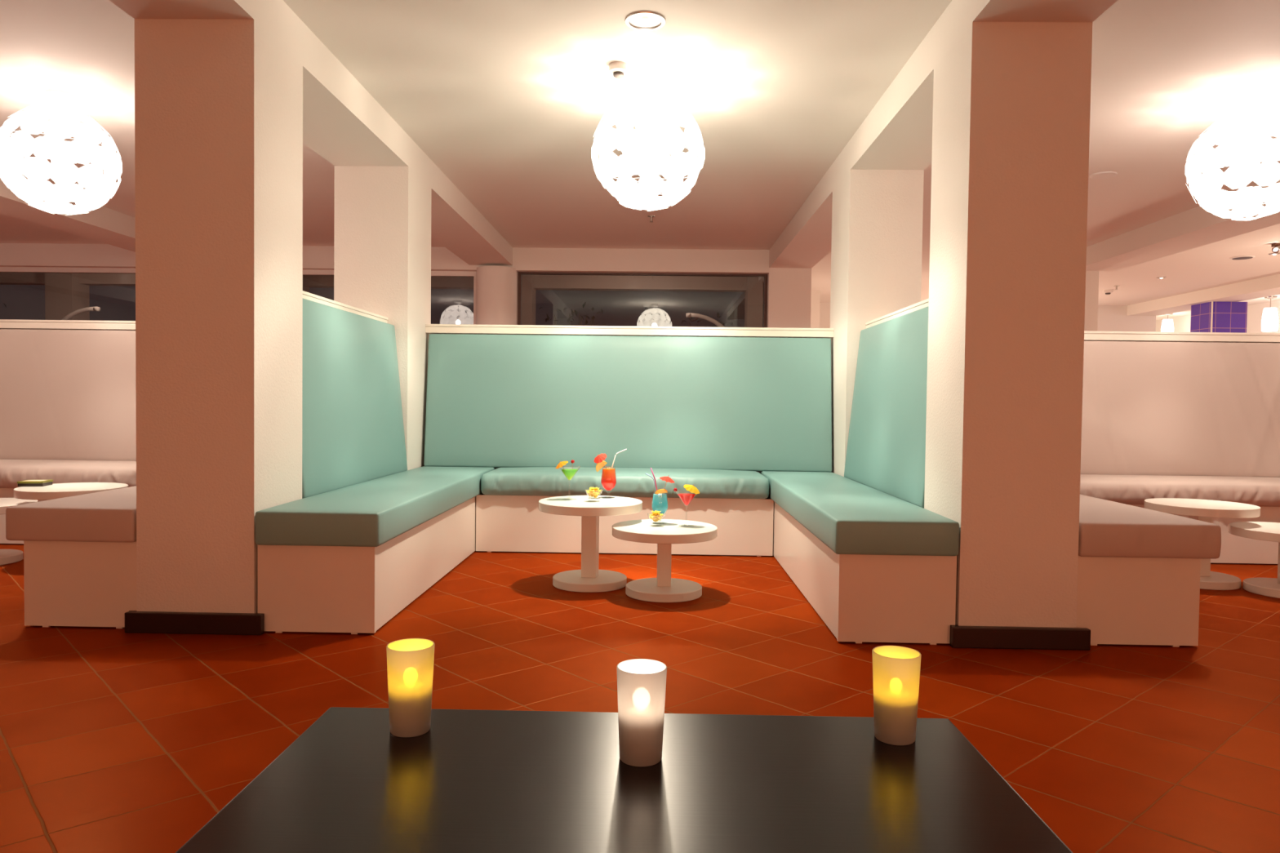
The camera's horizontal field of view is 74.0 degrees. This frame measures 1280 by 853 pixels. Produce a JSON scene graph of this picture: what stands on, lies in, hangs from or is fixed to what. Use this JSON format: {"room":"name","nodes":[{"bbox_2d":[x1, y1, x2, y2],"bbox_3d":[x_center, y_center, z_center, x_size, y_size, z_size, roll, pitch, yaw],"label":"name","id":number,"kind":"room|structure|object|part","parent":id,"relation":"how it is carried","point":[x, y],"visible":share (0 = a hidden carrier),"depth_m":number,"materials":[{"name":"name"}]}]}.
{"room":"entertainment venue","nodes":[
{"label":"entertainment venue","id":0,"kind":"room"},
{"bbox_2d":[302,290,388,323],"bbox_3d":[-1.677,0.055,4.446,0.228,1.402,1.539,1,2,1],"label":"wall partition","id":1,"kind":"structure","parent":0,"point":[307,295],"depth_m":4.45,"materials":[{"name":"white paint"}]},
{"bbox_2d":[302,297,407,498],"bbox_3d":[-1.488,-0.150,4.436,0.116,0.898,1.525,1,2,1],"label":"backrest cushion","id":2,"kind":"object","parent":1,"relation":"attached to","point":[353,428],"visible":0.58,"depth_m":4.27,"materials":[{"name":"teal leather"}]},
{"bbox_2d":[0,543,1279,852],"bbox_3d":[-0.042,0.786,5.926,18.700,0.100,20.600,1,2,1],"label":"floor","id":3,"kind":"structure","parent":0,"point":[113,740],"depth_m":2.64,"materials":[{"name":"tile"}]},
{"bbox_2d":[0,497,38,565],"bbox_3d":[-3.537,0.570,4.560,0.500,0.320,0.500,1,2,1],"label":"round table","id":4,"kind":"object","parent":3,"relation":"on","point":[6,556],"visible":0.71,"depth_m":4.58,"materials":[{"name":"white paint"}]},
{"bbox_2d":[0,488,44,544],"bbox_3d":[-3.473,0.536,5.398,2.254,0.342,0.599,1,2,1],"label":"bench","id":5,"kind":"object","parent":3,"relation":"on","point":[4,492],"visible":0.02,"depth_m":5.11,"materials":[{"name":"white"}]},
{"bbox_2d":[0,459,136,488],"bbox_3d":[-3.491,0.294,5.293,2.195,0.148,0.517,1,2,1],"label":"seat cushion","id":6,"kind":"object","parent":5,"relation":"on","point":[11,471],"visible":0.32,"depth_m":5.06,"materials":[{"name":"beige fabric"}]},
{"bbox_2d":[0,266,135,273],"bbox_3d":[-7.031,-0.578,9.162,4.160,2.272,0.060,1,2,1],"label":"window","id":7,"kind":"structure","parent":3,"relation":"on","point":[2,269],"depth_m":9.09,"materials":[{"name":"white plastic"}]},
{"bbox_2d":[13,482,128,500],"bbox_3d":[-3.037,0.529,4.549,0.510,0.414,0.510,1,2,1],"label":"round table","id":8,"kind":"object","parent":3,"relation":"on","point":[55,491],"visible":0.35,"depth_m":4.39,"materials":[{"name":"white paint"}]},
{"bbox_2d":[17,480,53,486],"bbox_3d":[-3.258,0.305,4.577,0.124,0.028,0.114,0,2,-11],"label":"flat box","id":9,"kind":"object","parent":8,"relation":"on","point":[26,482],"visible":1,"depth_m":4.53,"materials":[{"name":"gold"}]},
{"bbox_3d":[-3.258,0.297,4.577,0.124,0.010,0.114,0,2,-11],"label":"lid","id":10,"kind":"part","parent":9,"relation":"part of","materials":[{"name":"yellow"}]},
{"bbox_2d":[23,540,137,628],"bbox_3d":[-2.139,0.579,4.479,0.450,0.342,2.385,1,2,1],"label":"bench","id":11,"kind":"object","parent":3,"relation":"on","point":[77,584],"visible":0.37,"depth_m":3.29,"materials":[{"name":"white"}]},
{"bbox_2d":[5,485,136,542],"bbox_3d":[-2.159,0.338,4.383,0.497,0.144,2.285,1,2,1],"label":"seat cushion","id":12,"kind":"object","parent":11,"relation":"on","point":[106,516],"visible":0.27,"depth_m":3.24,"materials":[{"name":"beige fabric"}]},
{"bbox_2d":[124,18,302,635],"bbox_3d":[-1.681,-0.377,3.428,0.524,2.322,0.469,1,2,1],"label":"pillar","id":13,"kind":"structure","parent":3,"relation":"on","point":[219,102],"depth_m":3.23,"materials":[{"name":"white paint"}]},
{"bbox_3d":[-1.699,0.750,3.242,0.524,0.078,0.034,1,2,1],"label":"baseboard","id":14,"kind":"part","parent":13,"relation":"part of","materials":[{"name":"black wood"}]},
{"bbox_2d":[257,493,482,634],"bbox_3d":[-1.215,0.591,4.451,0.452,0.342,2.405,1,2,1],"label":"bench","id":15,"kind":"object","parent":3,"relation":"on","point":[354,590],"visible":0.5,"depth_m":3.25,"materials":[{"name":"white"}]},
{"bbox_3d":[-1.239,0.624,3.258,0.452,0.342,0.018,1,2,1],"label":"panel","id":16,"kind":"part","parent":15,"relation":"part of","materials":[{"name":"white laminate"}]},
{"bbox_2d":[255,466,494,546],"bbox_3d":[-1.200,0.350,4.358,0.475,0.144,2.298,1,2,1],"label":"seat cushion","id":17,"kind":"object","parent":15,"relation":"on","point":[373,513],"visible":0.93,"depth_m":3.43,"materials":[{"name":"teal leather"}]},
{"bbox_3d":[-1.002,0.590,4.456,0.018,0.336,2.386,1,2,1],"label":"panel","id":18,"kind":"part","parent":15,"relation":"part of","materials":[{"name":"white laminate"}]},
{"bbox_2d":[333,165,431,470],"bbox_3d":[-1.644,-0.433,5.466,0.454,2.322,0.526,1,2,1],"label":"pillar","id":19,"kind":"structure","parent":3,"relation":"on","point":[382,215],"depth_m":5.19,"materials":[{"name":"white paint"}]},
{"bbox_2d":[302,269,476,324],"bbox_3d":[-3.137,-0.527,9.085,2.790,2.272,0.060,1,2,1],"label":"window","id":20,"kind":"structure","parent":3,"relation":"on","point":[305,272],"depth_m":9.00,"materials":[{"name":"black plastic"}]},
{"bbox_2d":[475,266,517,324],"bbox_3d":[-1.520,-0.513,8.972,0.424,2.290,0.424,1,2,1],"label":"pillar","id":21,"kind":"structure","parent":3,"relation":"on","point":[495,286],"depth_m":8.77,"materials":[{"name":"white paint"}]},
{"bbox_2d":[538,495,642,592],"bbox_3d":[-0.246,0.574,4.193,0.510,0.414,0.510,1,2,1],"label":"round table","id":22,"kind":"object","parent":3,"relation":"on","point":[589,579],"visible":0.99,"depth_m":4.13,"materials":[{"name":"white paint"}]},
{"bbox_2d":[560,469,577,479],"bbox_3d":[-0.352,0.281,4.240,0.113,0.166,0.113,1,2,1],"label":"martini glass","id":23,"kind":"object","parent":22,"relation":"on","point":[569,473],"visible":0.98,"depth_m":4.22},
{"bbox_2d":[555,460,568,470],"bbox_3d":[-0.388,0.197,4.221,0.063,0.056,0.070,1,2,1],"label":"umbrella","id":24,"kind":"object","parent":23,"relation":"on","point":[562,464],"visible":1,"depth_m":4.20,"materials":[{"name":"orange paper"}]},
{"bbox_2d":[601,468,616,490],"bbox_3d":[-0.160,0.284,4.344,0.081,0.160,0.081,1,2,1],"label":"glass","id":25,"kind":"object","parent":22,"relation":"on","point":[608,476],"visible":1,"depth_m":4.31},
{"bbox_2d":[593,453,606,468],"bbox_3d":[-0.202,0.177,4.308,0.066,0.080,0.069,1,2,1],"label":"umbrella","id":26,"kind":"object","parent":25,"relation":"on","point":[600,458],"visible":1,"depth_m":4.29,"materials":[{"name":"red paper"}]},
{"bbox_2d":[595,461,607,471],"bbox_3d":[-0.196,0.204,4.333,0.060,0.057,0.014,0,2,-13],"label":"slice","id":27,"kind":"object","parent":25,"relation":"on","point":[599,465],"visible":0.89,"depth_m":4.33,"materials":[{"name":"orange food"}]},
{"bbox_2d":[611,448,626,469],"bbox_3d":[-0.110,0.179,4.340,0.084,0.132,0.006,1,2,1],"label":"straw","id":28,"kind":"object","parent":25,"relation":"on","point":[625,449],"visible":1,"depth_m":4.34,"materials":[{"name":"white"}]},
{"bbox_3d":[-0.225,0.339,4.171,0.087,0.058,0.090,1,2,1],"label":"bowl","id":29,"kind":"object","parent":22,"relation":"on","visible":0},
{"bbox_2d":[586,487,601,497],"bbox_3d":[-0.229,0.325,4.171,0.069,0.052,0.074,2,2,28],"label":"potato chips","id":30,"kind":"object","parent":29,"relation":"in","point":[593,491],"visible":1,"depth_m":4.16,"materials":[{"name":"yellow food"}]},
{"bbox_2d":[175,706,1072,852],"bbox_3d":[-0.015,0.655,0.741,0.900,0.450,1.004,1,2,1],"label":"coffee table","id":31,"kind":"object","parent":3,"relation":"on","point":[477,781],"visible":0.96,"depth_m":0.98,"materials":[{"name":"black wood"}]},
{"bbox_2d":[386,638,435,737],"bbox_3d":[-0.313,0.355,1.157,0.064,0.118,0.064,1,2,1],"label":"candle","id":32,"kind":"object","parent":31,"relation":"on","point":[410,661],"visible":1,"depth_m":1.13,"materials":[{"name":"yellow glass"}]},
{"bbox_2d":[616,658,666,767],"bbox_3d":[0.002,0.362,1.075,0.064,0.118,0.064,1,2,1],"label":"candle","id":33,"kind":"object","parent":31,"relation":"on","point":[641,682],"visible":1,"depth_m":1.05,"materials":[{"name":"white glass"}]},
{"bbox_2d":[871,645,921,745],"bbox_3d":[0.346,0.364,1.151,0.064,0.118,0.064,1,2,1],"label":"candle","id":34,"kind":"object","parent":31,"relation":"on","point":[895,668],"visible":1,"depth_m":1.13,"materials":[{"name":"yellow glass"}]},
{"bbox_2d":[475,493,773,556],"bbox_3d":[-0.088,0.581,5.330,1.763,0.342,0.599,1,2,1],"label":"bench","id":35,"kind":"object","parent":3,"relation":"on","point":[504,523],"visible":0.64,"depth_m":5.03,"materials":[{"name":"white wood"}]},
{"bbox_2d":[480,466,769,499],"bbox_3d":[-0.086,0.338,5.226,1.707,0.148,0.516,1,2,1],"label":"seat cushion","id":36,"kind":"object","parent":35,"relation":"on","point":[519,481],"visible":0.89,"depth_m":4.99,"materials":[{"name":"teal leather"}]},
{"bbox_2d":[517,271,767,327],"bbox_3d":[0.013,-0.486,9.022,2.633,2.272,0.060,1,2,1],"label":"window","id":37,"kind":"structure","parent":3,"relation":"on","point":[519,294],"depth_m":8.97,"materials":[{"name":"brown"}]},
{"bbox_2d":[612,519,717,602],"bbox_3d":[0.114,0.631,4.007,0.496,0.320,0.496,1,2,1],"label":"round table","id":38,"kind":"object","parent":3,"relation":"on","point":[664,532],"visible":0.99,"depth_m":3.92,"materials":[{"name":"white paint"}]},
{"bbox_2d":[652,493,667,513],"bbox_3d":[0.096,0.388,4.106,0.081,0.160,0.081,1,2,1],"label":"glass","id":39,"kind":"object","parent":38,"relation":"on","point":[660,502],"visible":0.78,"depth_m":4.08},
{"bbox_2d":[644,473,656,491],"bbox_3d":[0.059,0.286,4.104,0.070,0.123,0.006,1,2,1],"label":"straw","id":40,"kind":"object","parent":39,"relation":"on","point":[645,473],"visible":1,"depth_m":4.10,"materials":[{"name":"white"}]},
{"bbox_2d":[650,467,657,494],"bbox_3d":[0.070,0.273,4.095,0.044,0.150,0.006,1,2,1],"label":"straw","id":41,"kind":"object","parent":39,"relation":"on","point":[651,468],"visible":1,"depth_m":4.09,"materials":[{"name":"pink"}]},
{"bbox_2d":[654,488,667,493],"bbox_3d":[0.103,0.312,4.062,0.060,0.028,0.027,1,2,-5],"label":"slice","id":42,"kind":"object","parent":39,"relation":"on","point":[660,491],"visible":1,"depth_m":4.06,"materials":[{"name":"orange food"}]},
{"bbox_2d":[659,475,674,488],"bbox_3d":[0.131,0.282,4.095,0.073,0.098,0.075,1,2,1],"label":"umbrella","id":43,"kind":"object","parent":39,"relation":"on","point":[667,479],"visible":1,"depth_m":4.07,"materials":[{"name":"red paper"}]},
{"bbox_2d":[677,493,695,505],"bbox_3d":[0.221,0.388,4.029,0.113,0.166,0.113,1,2,1],"label":"martini glass","id":44,"kind":"object","parent":38,"relation":"on","point":[686,499],"visible":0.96,"depth_m":4.00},
{"bbox_2d":[683,484,699,494],"bbox_3d":[0.245,0.299,4.018,0.078,0.056,0.080,1,2,1],"label":"umbrella","id":45,"kind":"object","parent":44,"relation":"on","point":[691,488],"visible":1,"depth_m":4.00,"materials":[{"name":"yellow paper"}]},
{"bbox_3d":[0.079,0.441,4.018,0.088,0.058,0.090,1,2,1],"label":"bowl","id":46,"kind":"object","parent":38,"relation":"on","visible":0},
{"bbox_2d":[648,511,663,521],"bbox_3d":[0.078,0.425,4.019,0.069,0.054,0.058,1,2,1],"label":"potato chips","id":47,"kind":"object","parent":46,"relation":"in","point":[655,517],"visible":1,"depth_m":4.01,"materials":[{"name":"yellow food"}]},
{"bbox_2d":[766,267,811,328],"bbox_3d":[1.551,-0.491,9.008,0.439,2.322,0.304,1,2,1],"label":"pillar","id":48,"kind":"structure","parent":3,"relation":"on","point":[788,289],"depth_m":8.83,"materials":[{"name":"white paint"}]},
{"bbox_2d":[810,290,820,328],"bbox_3d":[2.391,-0.659,12.090,0.240,2.507,0.300,1,2,1],"label":"pillar","id":49,"kind":"structure","parent":3,"relation":"on","point":[815,299],"depth_m":11.91,"materials":[{"name":"white paint"}]},
{"bbox_2d":[767,497,956,644],"bbox_3d":[0.995,0.620,4.407,0.440,0.342,2.405,1,2,1],"label":"bench","id":50,"kind":"object","parent":3,"relation":"on","point":[860,598],"visible":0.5,"depth_m":3.21,"materials":[{"name":"white wood"}]},
{"bbox_3d":[0.789,0.614,4.420,0.018,0.336,2.386,1,2,1],"label":"panel","id":51,"kind":"part","parent":50,"relation":"part of","materials":[{"name":"white laminate"}]},
{"bbox_2d":[760,471,959,555],"bbox_3d":[0.984,0.379,4.314,0.461,0.144,2.298,1,2,1],"label":"seat cushion","id":52,"kind":"object","parent":50,"relation":"on","point":[848,516],"visible":0.94,"depth_m":3.34,"materials":[{"name":"teal leather"}]},
{"bbox_3d":[0.971,0.652,3.214,0.440,0.342,0.018,1,2,1],"label":"panel","id":53,"kind":"part","parent":50,"relation":"part of","materials":[{"name":"white laminate"}]},
{"bbox_2d":[830,168,924,476],"bbox_3d":[1.477,-0.392,5.403,0.439,2.322,0.526,1,2,1],"label":"pillar","id":54,"kind":"structure","parent":3,"relation":"on","point":[877,247],"depth_m":5.13,"materials":[{"name":"white paint"}]},
{"bbox_2d":[924,22,1092,650],"bbox_3d":[1.441,-0.336,3.366,0.509,2.322,0.469,1,2,1],"label":"pillar","id":55,"kind":"structure","parent":3,"relation":"on","point":[1011,100],"depth_m":3.17,"materials":[{"name":"white paint"}]},
{"bbox_3d":[1.422,0.791,3.180,0.509,0.078,0.034,1,2,1],"label":"baseboard","id":56,"kind":"part","parent":55,"relation":"part of","materials":[{"name":"black wood"}]},
{"bbox_2d":[1084,271,1098,331],"bbox_3d":[4.581,-0.452,8.950,0.290,2.322,0.300,1,2,1],"label":"pillar","id":57,"kind":"structure","parent":3,"relation":"on","point":[1091,295],"depth_m":8.77,"materials":[{"name":"white paint"}]},
{"bbox_2d":[1075,555,1200,647],"bbox_3d":[1.906,0.631,4.404,0.468,0.342,2.375,1,2,1],"label":"bench","id":58,"kind":"object","parent":3,"relation":"on","point":[1122,601],"visible":0.4,"depth_m":3.22,"materials":[{"name":"white"}]},
{"bbox_2d":[1078,494,1221,559],"bbox_3d":[1.935,0.391,4.306,0.523,0.144,2.277,1,2,1],"label":"seat cushion","id":59,"kind":"object","parent":58,"relation":"on","point":[1107,528],"visible":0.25,"depth_m":3.18,"materials":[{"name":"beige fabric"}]},
{"bbox_2d":[1143,497,1260,590],"bbox_3d":[2.911,0.607,4.420,0.504,0.414,0.504,1,2,1],"label":"round table","id":60,"kind":"object","parent":3,"relation":"on","point":[1204,510],"visible":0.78,"depth_m":4.30,"materials":[{"name":"white paint"}]},
{"bbox_2d":[1128,504,1279,564],"bbox_3d":[3.248,0.624,5.264,2.179,0.342,0.599,1,2,1],"label":"bench","id":61,"kind":"object","parent":3,"relation":"on","point":[1234,548],"visible":0.02,"depth_m":4.96,"materials":[{"name":"white wood"}]},
{"bbox_2d":[1080,474,1279,506],"bbox_3d":[3.279,0.382,5.159,2.120,0.148,0.516,1,2,1],"label":"seat cushion","id":62,"kind":"object","parent":61,"relation":"on","point":[1262,491],"visible":0.54,"depth_m":4.93,"materials":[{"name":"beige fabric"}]},
{"bbox_2d":[1190,301,1247,333],"bbox_3d":[7.869,-0.499,11.604,0.473,2.352,0.458,1,2,1],"label":"pillar","id":63,"kind":"structure","parent":3,"relation":"on","point":[1213,316],"depth_m":11.36,"materials":[{"name":"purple tile"}]},
{"bbox_3d":[7.636,-0.496,11.388,0.016,2.352,0.016,1,2,1],"label":"corner trim","id":64,"kind":"part","parent":63,"relation":"part of","materials":[{"name":"white paint"}]},
{"bbox_2d":[1228,521,1279,598],"bbox_3d":[3.206,0.664,4.195,0.500,0.320,0.500,1,2,1],"label":"round table","id":65,"kind":"object","parent":3,"relation":"on","point":[1261,531],"visible":1,"depth_m":4.19,"materials":[{"name":"white paint"}]},
{"bbox_2d":[0,0,1279,320],"bbox_3d":[-0.009,-1.823,5.854,18.700,0.135,20.600,1,2,1],"label":"ceiling","id":66,"kind":"structure","parent":0,"point":[508,100],"depth_m":4.42,"materials":[{"name":"white paint"}]},
{"bbox_2d":[0,88,122,215],"bbox_3d":[-3.091,-1.453,4.526,0.570,0.638,0.561,1,2,1],"label":"globe pendant","id":67,"kind":"object","parent":66,"relation":"hanging from","point":[85,149],"visible":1,"depth_m":4.38,"materials":[{"name":"white glass"}]},
{"bbox_3d":[-3.092,-1.417,4.527,0.080,0.080,0.080,1,2,1],"label":"bulb","id":68,"kind":"part","parent":67,"relation":"part of","materials":[{"name":"white glass"}]},
{"bbox_2d":[0,177,135,252],"bbox_3d":[-4.861,-1.653,2.435,0.440,0.206,13.160,1,2,1],"label":"beam","id":69,"kind":"structure","parent":66,"relation":"attached to","point":[104,224],"depth_m":7.11,"materials":[{"name":"white paint"}]},
{"bbox_2d":[109,0,512,265],"bbox_3d":[-1.691,-1.612,2.372,0.454,0.206,13.160,1,2,1],"label":"beam","id":70,"kind":"structure","parent":66,"relation":"attached to","point":[343,122],"depth_m":4.46,"materials":[{"name":"white paint"}]},
{"bbox_2d":[0,243,768,274],"bbox_3d":[-3.876,-1.788,9.015,10.444,0.235,0.160,1,2,1],"label":"wall","id":71,"kind":"structure","parent":66,"relation":"attached to","point":[11,255],"depth_m":8.88,"materials":[{"name":"white paint"}]},
{"bbox_2d":[608,61,628,78],"bbox_3d":[-0.102,-1.694,4.048,0.092,0.055,0.092,1,2,1],"label":"smoke detector","id":72,"kind":"object","parent":66,"relation":"attached to","point":[618,68],"visible":1,"depth_m":4.02,"materials":[{"name":"white plastic"}]},
{"bbox_2d":[625,11,666,31],"bbox_3d":[0.022,-1.696,3.570,0.172,0.020,0.172,1,2,1],"label":"recessed light","id":73,"kind":"object","parent":66,"relation":"in","point":[638,20],"visible":1,"depth_m":3.56,"materials":[{"name":"silver metal"}]},
{"bbox_2d":[591,77,705,210],"bbox_3d":[0.042,-1.408,4.263,0.570,0.635,0.558,1,2,1],"label":"globe pendant","id":74,"kind":"object","parent":66,"relation":"hanging from","point":[665,112],"visible":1,"depth_m":4.09,"materials":[{"name":"white glass"}]},
{"bbox_3d":[0.041,-1.373,4.264,0.080,0.080,0.080,1,2,1],"label":"bulb","id":75,"kind":"part","parent":74,"relation":"part of","materials":[{"name":"white glass"}]},
{"bbox_2d":[647,214,655,222],"bbox_3d":[0.098,-1.782,7.293,0.070,0.053,0.070,1,2,1],"label":"sprinkler","id":76,"kind":"object","parent":66,"relation":"attached to","point":[651,216],"visible":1,"depth_m":7.28,"materials":[{"name":"silver metal"}]},
{"bbox_2d":[768,0,1117,268],"bbox_3d":[1.431,-1.571,2.309,0.439,0.206,13.160,1,2,1],"label":"beam","id":77,"kind":"structure","parent":66,"relation":"attached to","point":[896,134],"depth_m":4.37,"materials":[{"name":"white paint"}]},
{"bbox_2d":[1102,288,1112,294],"bbox_3d":[6.327,-1.817,11.484,0.120,0.060,0.120,1,2,1],"label":"smoke detector","id":78,"kind":"object","parent":66,"relation":"attached to","point":[1108,291],"visible":1,"depth_m":11.45,"materials":[{"name":"white plastic"}]},
{"bbox_2d":[1160,313,1173,332],"bbox_3d":[8.839,-1.703,14.232,0.184,0.377,0.184,1,2,1],"label":"pendant lamp","id":79,"kind":"object","parent":66,"relation":"hanging from","point":[1167,326],"visible":0.7,"depth_m":14.17,"materials":[{"name":"white glass"}]},
{"bbox_3d":[8.839,-1.655,14.233,0.184,0.280,0.184,1,2,1],"label":"lamp shade","id":80,"kind":"part","parent":79,"relation":"part of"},
{"bbox_2d":[1085,179,1279,271],"bbox_3d":[4.541,-1.530,2.247,0.450,0.206,13.160,1,2,1],"label":"beam","id":81,"kind":"structure","parent":66,"relation":"attached to","point":[1196,227],"depth_m":7.26,"materials":[{"name":"white paint"}]},
{"bbox_2d":[1126,274,1279,315],"bbox_3d":[7.616,-1.567,4.405,0.450,0.176,17.600,1,2,1],"label":"beam","id":82,"kind":"structure","parent":66,"relation":"attached to","point":[1269,286],"depth_m":11.25,"materials":[{"name":"white paint"}]},
{"bbox_2d":[1185,93,1279,220],"bbox_3d":[3.141,-1.379,4.371,0.570,0.622,0.560,1,2,1],"label":"globe pendant","id":83,"kind":"object","parent":66,"relation":"hanging from","point":[1249,125],"visible":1,"depth_m":4.26,"materials":[{"name":"white glass"}]},
{"bbox_3d":[3.141,-1.351,4.372,0.080,0.080,0.080,1,2,1],"label":"bulb","id":84,"kind":"part","parent":83,"relation":"part of","materials":[{"name":"white glass"}]},
{"bbox_3d":[3.143,-1.532,4.367,0.015,0.214,0.016,1,2,1],"label":"stem","id":85,"kind":"part","parent":83,"relation":"part of","materials":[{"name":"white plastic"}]},
{"bbox_2d":[1229,255,1255,259],"bbox_3d":[6.320,-1.769,8.911,0.220,0.013,0.220,1,2,1],"label":"ceiling speaker","id":86,"kind":"object","parent":66,"relation":"attached to","point":[1241,257],"visible":1,"depth_m":8.87,"materials":[{"name":"white plastic"}]},
{"bbox_2d":[1261,295,1278,331],"bbox_3d":[8.862,-1.584,11.943,0.196,0.487,0.196,1,2,1],"label":"pendant lamp","id":87,"kind":"object","parent":66,"relation":"hanging from","point":[1269,321],"visible":0.98,"depth_m":11.88,"materials":[{"name":"white glass"}]},
{"bbox_3d":[8.861,-1.503,11.945,0.196,0.325,0.196,1,2,1],"label":"lamp shade","id":88,"kind":"part","parent":87,"relation":"part of","materials":[{"name":"white glass"}]},
{"bbox_2d":[1271,243,1279,253],"bbox_3d":[6.181,-1.710,8.148,0.231,0.092,0.088,1,2,1],"label":"spotlight","id":89,"kind":"object","parent":66,"relation":"attached to","point":[1276,246],"visible":1,"depth_m":8.13,"materials":[{"name":"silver metal"}]},
{"bbox_2d":[0,319,1279,473],"bbox_3d":[-0.117,0.040,5.674,8.958,1.402,0.195,1,2,1],"label":"wall","id":90,"kind":"structure","parent":0,"point":[627,331],"depth_m":5.56,"materials":[{"name":"white paint"}]},
{"bbox_2d":[0,328,136,461],"bbox_3d":[-3.232,-0.199,5.599,2.700,0.872,0.153,1,2,1],"label":"backrest cushion","id":91,"kind":"object","parent":90,"relation":"attached to","point":[65,394],"visible":0.31,"depth_m":5.58,"materials":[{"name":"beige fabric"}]},
{"bbox_2d":[423,333,831,471],"bbox_3d":[-0.078,-0.157,5.538,2.640,0.872,0.150,1,2,1],"label":"backrest cushion","id":92,"kind":"object","parent":90,"relation":"attached to","point":[757,404],"visible":0.89,"depth_m":5.51,"materials":[{"name":"teal leather"}]},
{"bbox_2d":[1080,341,1279,477],"bbox_3d":[3.029,-0.117,5.472,2.650,0.872,0.157,1,2,1],"label":"backrest cushion","id":93,"kind":"object","parent":90,"relation":"attached to","point":[1149,408],"visible":0.46,"depth_m":5.43,"materials":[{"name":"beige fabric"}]},
{"bbox_2d":[762,282,764,327],"bbox_3d":[1.716,-0.645,11.304,0.203,2.507,4.500,1,2,1],"label":"wall","id":94,"kind":"structure","parent":0,"point":[763,282],"depth_m":11.21,"materials":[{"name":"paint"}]},
{"bbox_2d":[865,298,928,328],"bbox_3d":[1.452,0.096,4.383,0.228,1.402,1.539,1,2,1],"label":"wall partition","id":95,"kind":"structure","parent":0,"point":[925,303],"depth_m":4.42,"materials":[{"name":"white paint"}]},
{"bbox_2d":[844,306,928,508],"bbox_3d":[1.281,-0.114,4.381,0.117,0.898,1.525,1,2,1],"label":"backrest cushion","id":96,"kind":"object","parent":95,"relation":"attached to","point":[886,450],"visible":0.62,"depth_m":4.22,"materials":[{"name":"teal leather"}]},
{"bbox_2d":[819,302,1155,331],"bbox_3d":[5.593,-0.688,14.576,7.417,2.507,2.600,1,2,1],"label":"wall","id":97,"kind":"structure","parent":0,"point":[1110,317],"depth_m":13.21,"materials":[{"name":"white paint"}]},
{"bbox_2d":[1155,300,1279,333],"bbox_3d":[9.224,-0.399,5.805,0.200,2.507,20.400,1,2,1],"label":"wall","id":98,"kind":"structure","parent":0,"point":[1255,312],"depth_m":12.89,"materials":[{"name":"white paint"}]},
{"bbox_3d":[-5.083,-2.119,10.281,13.370,0.100,2.140,1,2,1],"label":"ceiling","id":99,"kind":"structure","parent":0,"visible":0},
{"bbox_2d":[0,272,746,292],"bbox_3d":[-5.061,-2.036,11.454,13.370,0.290,0.200,1,2,1],"label":"beam","id":100,"kind":"structure","parent":99,"relation":"attached to","point":[561,282],"depth_m":11.28,"materials":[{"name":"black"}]},
{"bbox_3d":[-5.049,0.527,13.725,13.370,0.100,8.800,1,2,1],"label":"floor","id":101,"kind":"structure","parent":0,"visible":0},
{"bbox_2d":[44,272,89,319],"bbox_3d":[-7.722,-0.814,11.466,0.360,2.640,0.350,1,2,1],"label":"pillar","id":102,"kind":"structure","parent":101,"relation":"on","point":[64,295],"depth_m":11.27,"materials":[{"name":"beige paint"}]},
{"bbox_2d":[61,306,100,319],"bbox_3d":[-7.183,-0.484,10.639,0.841,2.040,0.320,1,2,1],"label":"lamp","id":103,"kind":"object","parent":101,"relation":"on","point":[70,315],"visible":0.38,"depth_m":10.59,"materials":[{"name":"silver metal"}]},
{"bbox_2d":[302,285,309,292],"bbox_3d":[-4.688,-0.775,11.406,0.350,2.640,0.350,1,2,1],"label":"pillar","id":104,"kind":"structure","parent":101,"relation":"on","point":[306,289],"depth_m":11.44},
{"bbox_2d":[516,272,536,324],"bbox_3d":[-1.564,-0.734,11.343,0.280,2.640,0.350,1,2,1],"label":"pillar","id":105,"kind":"structure","parent":101,"relation":"on","point":[528,291],"depth_m":11.14,"materials":[{"name":"beige paint"}]},
{"bbox_2d":[538,302,605,325],"bbox_3d":[-0.983,-0.631,12.632,1.069,2.382,0.996,1,2,1],"label":"shrub","id":106,"kind":"object","parent":101,"relation":"on","point":[575,312],"visible":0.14,"depth_m":12.47,"materials":[{"name":"black plant"}]},
{"bbox_2d":[685,312,724,327],"bbox_3d":[0.974,-0.378,10.476,0.841,2.040,0.320,1,2,1],"label":"lamp","id":107,"kind":"object","parent":101,"relation":"on","point":[716,322],"visible":0.29,"depth_m":10.43,"materials":[{"name":"silver metal"}]},
{"bbox_2d":[680,311,742,327],"bbox_3d":[1.042,-0.577,12.834,0.990,2.312,0.992,1,2,1],"label":"shrub","id":108,"kind":"object","parent":101,"relation":"on","point":[717,314],"visible":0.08,"depth_m":12.82,"materials":[{"name":"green plant"}]},
{"bbox_2d":[744,276,763,327],"bbox_3d":[1.495,-0.694,11.282,0.200,2.640,0.350,1,2,1],"label":"pillar","id":109,"kind":"structure","parent":101,"relation":"on","point":[753,299],"depth_m":11.08,"materials":[{"name":"beige paint"}]}
]}

